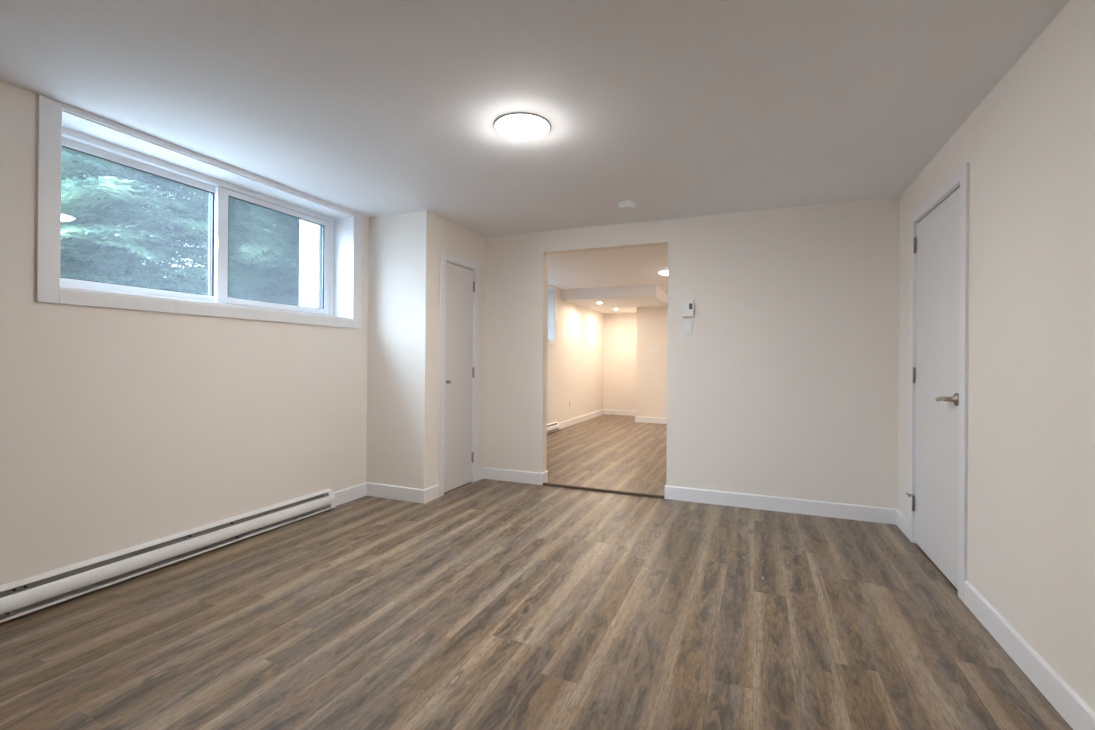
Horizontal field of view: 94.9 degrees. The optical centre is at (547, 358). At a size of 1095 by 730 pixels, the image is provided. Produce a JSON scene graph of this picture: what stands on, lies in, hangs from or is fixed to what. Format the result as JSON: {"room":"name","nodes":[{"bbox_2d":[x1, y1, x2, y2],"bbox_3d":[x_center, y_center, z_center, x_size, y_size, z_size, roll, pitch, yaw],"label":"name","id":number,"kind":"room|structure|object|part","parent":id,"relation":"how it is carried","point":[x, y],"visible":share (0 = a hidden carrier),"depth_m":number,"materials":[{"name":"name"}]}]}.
{"room":"empty basement room","nodes":[
{"label":"empty basement room","id":0,"kind":"room"},
{"bbox_2d":[0,81,603,585],"bbox_3d":[-1.188,-0.016,5.493,0.318,2.350,12.080,0,0,23],"label":"wall","id":1,"kind":"structure","parent":0,"point":[120,429],"depth_m":2.73,"materials":[{"name":"beige paint"}]},
{"bbox_2d":[0,488,335,622],"bbox_3d":[-2.116,1.069,2.767,0.068,0.150,2.411,0,0,23],"label":"baseboard heater","id":2,"kind":"object","parent":1,"relation":"attached to","point":[21,597],"visible":1,"depth_m":2.68,"materials":[{"name":"white metal"}]},
{"bbox_2d":[36,94,361,328],"bbox_3d":[-2.189,-0.747,3.340,0.558,1.104,2.037,0,0,23],"label":"window","id":3,"kind":"structure","parent":1,"relation":"in","point":[330,267],"depth_m":3.12,"materials":[{"name":"white paint"}]},
{"bbox_3d":[-2.356,-0.752,2.935,0.032,0.760,0.919,0,0,23],"label":"sash","id":4,"kind":"part","parent":3,"relation":"part of","materials":[{"name":"white plastic"}]},
{"bbox_3d":[-2.171,-0.754,3.332,0.089,0.830,1.862,0,0,23],"label":"frame","id":5,"kind":"part","parent":3,"relation":"part of","materials":[{"name":"white plastic"}]},
{"bbox_3d":[-2.069,-0.331,3.287,0.267,0.015,1.862,0,0,23],"label":"sill","id":6,"kind":"part","parent":3,"relation":"part of","materials":[{"name":"white paint"}]},
{"bbox_3d":[-2.055,-0.748,3.748,0.011,0.762,0.929,0,0,23],"label":"screen frame","id":7,"kind":"part","parent":3,"relation":"part of","materials":[{"name":"white plastic"}]},
{"bbox_3d":[-1.988,-0.747,3.720,0.032,0.760,0.938,0,0,23],"label":"sash","id":8,"kind":"part","parent":3,"relation":"part of","materials":[{"name":"white plastic"}]},
{"bbox_2d":[547,285,556,344],"bbox_3d":[-0.491,-0.722,7.438,0.558,1.104,2.037,0,0,23],"label":"window","id":9,"kind":"structure","parent":1,"relation":"in","point":[552,291],"depth_m":8.21,"materials":[{"name":"white paint"}]},
{"bbox_2d":[547,421,559,433],"bbox_3d":[-0.121,1.099,7.582,0.068,0.150,1.536,0,0,23],"label":"baseboard heater","id":10,"kind":"object","parent":1,"relation":"attached to","point":[554,426],"visible":0.38,"depth_m":8.07,"materials":[{"name":"white metal"}]},
{"bbox_2d":[559,409,635,428],"bbox_3d":[1.113,1.134,9.407,0.952,0.110,2.774,0,0,23],"label":"baseboard","id":11,"kind":"structure","parent":1,"relation":"attached to","point":[579,419],"depth_m":10.24,"materials":[{"name":"white paint"}]},
{"bbox_2d":[366,210,484,488],"bbox_3d":[-1.074,-0.018,4.583,0.589,2.350,0.938,0,0,23],"label":"wall","id":12,"kind":"structure","parent":0,"point":[404,249],"depth_m":4.15,"materials":[{"name":"beige paint"}]},
{"bbox_2d":[334,467,482,505],"bbox_3d":[-1.155,1.101,4.390,0.602,0.110,1.318,0,0,23],"label":"baseboard","id":13,"kind":"structure","parent":12,"relation":"attached to","point":[423,496],"depth_m":4.12,"materials":[{"name":"white paint"}]},
{"bbox_2d":[438,251,479,496],"bbox_3d":[-0.823,0.128,4.516,0.129,2.062,0.635,0,0,23],"label":"door","id":14,"kind":"structure","parent":12,"relation":"in","point":[459,277],"depth_m":4.49,"materials":[{"name":"white paint"}]},
{"bbox_3d":[-0.810,0.158,4.511,0.035,1.978,0.467,0,0,23],"label":"panel","id":15,"kind":"part","parent":14,"relation":"part of","materials":[{"name":"paint"}]},
{"bbox_2d":[0,0,1069,293],"bbox_3d":[0.779,-1.237,4.686,4.556,0.120,12.080,0,0,23],"label":"ceiling","id":16,"kind":"structure","parent":0,"point":[367,108],"depth_m":2.23,"materials":[{"name":"paint"}]},
{"bbox_2d":[494,113,549,139],"bbox_3d":[-0.129,-1.169,2.574,0.284,0.043,0.284,0,0,23],"label":"ceiling light","id":17,"kind":"object","parent":16,"relation":"attached to","point":[517,126],"visible":1,"depth_m":2.52,"materials":[{"name":"white plastic"}]},
{"bbox_2d":[618,201,637,210],"bbox_3d":[0.613,-1.160,3.823,0.150,0.043,0.150,0,0,23],"label":"smoke detector","id":18,"kind":"object","parent":16,"relation":"attached to","point":[624,205],"visible":1,"depth_m":3.78,"materials":[{"name":"white plastic"}]},
{"bbox_2d":[658,270,667,274],"bbox_3d":[1.627,-1.143,6.715,0.284,0.043,0.284,0,0,23],"label":"ceiling light","id":19,"kind":"object","parent":16,"relation":"attached to","point":[664,272],"visible":0.45,"depth_m":6.66,"materials":[{"name":"white plastic"}]},
{"bbox_2d":[0,414,1072,729],"bbox_3d":[0.759,1.222,4.679,4.556,0.100,12.080,0,0,23],"label":"floor","id":20,"kind":"structure","parent":0,"point":[483,604],"depth_m":2.16,"materials":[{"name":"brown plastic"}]},
{"bbox_2d":[543,482,663,498],"bbox_3d":[0.478,1.160,4.458,1.112,0.019,0.056,0,0,23],"label":"threshold","id":21,"kind":"object","parent":20,"relation":"on","point":[544,483],"visible":0.9,"depth_m":4.43,"materials":[{"name":"brown wood"}]},
{"bbox_2d":[562,285,667,313],"bbox_3d":[1.462,-1.071,9.392,1.582,0.175,2.560,0,0,23],"label":"ceiling","id":22,"kind":"structure","parent":0,"point":[624,299],"depth_m":8.42,"materials":[{"name":"paint"}]},
{"bbox_2d":[603,313,636,410],"bbox_3d":[1.685,0.022,10.743,0.972,2.350,0.120,0,0,23],"label":"wall","id":23,"kind":"structure","parent":0,"point":[620,329],"depth_m":10.73,"materials":[{"name":"beige paint"}]},
{"bbox_2d":[636,306,667,417],"bbox_3d":[3.382,0.033,9.461,3.186,2.350,1.190,0,0,23],"label":"wall","id":24,"kind":"structure","parent":0,"point":[652,322],"depth_m":9.41,"materials":[{"name":"beige paint"}]},
{"bbox_2d":[635,416,666,423],"bbox_3d":[3.284,1.152,9.416,3.079,0.110,1.070,0,0,23],"label":"baseboard","id":25,"kind":"structure","parent":24,"relation":"attached to","point":[637,418],"depth_m":9.39,"materials":[{"name":"white paint"}]},
{"bbox_2d":[652,347,657,352],"bbox_3d":[2.005,-0.164,9.382,0.118,0.116,0.012,0,0,23],"label":"light switch","id":26,"kind":"object","parent":24,"relation":"attached to","point":[654,349],"visible":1,"depth_m":9.38,"materials":[{"name":"white plastic"}]},
{"bbox_2d":[483,196,899,508],"bbox_3d":[0.765,-0.003,4.388,4.138,2.350,0.110,0,0,23],"label":"wall","id":27,"kind":"structure","parent":0,"point":[785,381],"depth_m":3.96,"materials":[{"name":"beige paint"}]},
{"bbox_2d":[483,467,547,484],"bbox_3d":[-0.318,1.109,4.823,0.639,0.110,0.123,0,0,23],"label":"baseboard","id":28,"kind":"structure","parent":27,"relation":"attached to","point":[527,477],"depth_m":4.75,"materials":[{"name":"white paint"}]},
{"bbox_2d":[682,300,693,316],"bbox_3d":[1.161,-0.415,4.150,0.089,0.138,0.032,0,0,23],"label":"thermostat","id":29,"kind":"object","parent":27,"relation":"attached to","point":[688,305],"visible":1,"depth_m":4.14,"materials":[{"name":"white plastic"}]},
{"bbox_2d":[683,321,692,334],"bbox_3d":[1.161,-0.258,4.159,0.072,0.116,0.012,0,0,23],"label":"light switch","id":30,"kind":"object","parent":27,"relation":"attached to","point":[687,326],"visible":1,"depth_m":4.16,"materials":[{"name":"white plastic"}]},
{"bbox_2d":[664,485,895,524],"bbox_3d":[1.760,1.123,3.962,1.634,0.110,0.123,0,0,23],"label":"baseboard","id":31,"kind":"structure","parent":27,"relation":"attached to","point":[762,502],"depth_m":3.87,"materials":[{"name":"white paint"}]},
{"bbox_2d":[898,0,1094,711],"bbox_3d":[1.514,-0.007,0.987,0.150,2.350,5.822,0,0,23],"label":"wall","id":32,"kind":"structure","parent":0,"point":[1028,147],"depth_m":1.85,"materials":[{"name":"beige paint"}]},
{"bbox_2d":[906,163,968,601],"bbox_3d":[2.229,0.117,2.857,0.161,2.125,0.952,0,0,23],"label":"door","id":33,"kind":"structure","parent":32,"relation":"in","point":[939,228],"depth_m":2.79,"materials":[{"name":"white paint"}]},
{"bbox_3d":[2.227,0.149,2.857,0.035,2.035,0.784,0,0,23],"label":"panel","id":34,"kind":"part","parent":33,"relation":"part of","materials":[{"name":"white paint"}]},
{"bbox_3d":[2.053,0.209,2.625,0.015,0.035,0.136,0,0,21],"label":"lever","id":35,"kind":"part","parent":33,"relation":"part of","materials":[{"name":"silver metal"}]},
{"bbox_3d":[2.053,0.205,2.563,0.058,0.068,0.068,0,0,23],"label":"handle","id":36,"kind":"part","parent":33,"relation":"part of","materials":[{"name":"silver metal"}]},
{"bbox_2d":[896,509,1094,729],"bbox_3d":[1.432,1.112,1.019,0.013,0.110,5.592,0,0,23],"label":"baseboard","id":37,"kind":"structure","parent":32,"relation":"attached to","point":[1061,696],"depth_m":1.84,"materials":[{"name":"white paint"}]},
{"label":"outside","id":38,"kind":"structure","parent":0,"visible":0},
{"bbox_3d":[-13.495,-0.195,11.004,26.640,0.140,38.000,0,0,23],"label":"ground","id":39,"kind":"structure","parent":38,"visible":0},
{"bbox_2d":[60,147,289,300],"bbox_3d":[-4.606,-1.928,5.385,3.198,4.362,3.282,0,0,12],"label":"conifer tree","id":40,"kind":"object","parent":39,"relation":"on","point":[137,235],"visible":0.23,"depth_m":4.92,"materials":[{"name":"green plant"}]},
{"bbox_2d":[169,197,298,299],"bbox_3d":[-6.768,-3.228,11.761,4.100,7.160,4.171,1,0,-35],"label":"conifer tree","id":41,"kind":"object","parent":39,"relation":"on","point":[242,207],"visible":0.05,"depth_m":11.17,"materials":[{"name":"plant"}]},
{"bbox_2d":[228,207,322,305],"bbox_3d":[-4.099,-1.940,8.358,3.324,4.513,3.105,0,0,23],"label":"conifer tree","id":42,"kind":"object","parent":39,"relation":"on","point":[280,284],"visible":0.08,"depth_m":7.91,"materials":[{"name":"green plant"}]}
]}

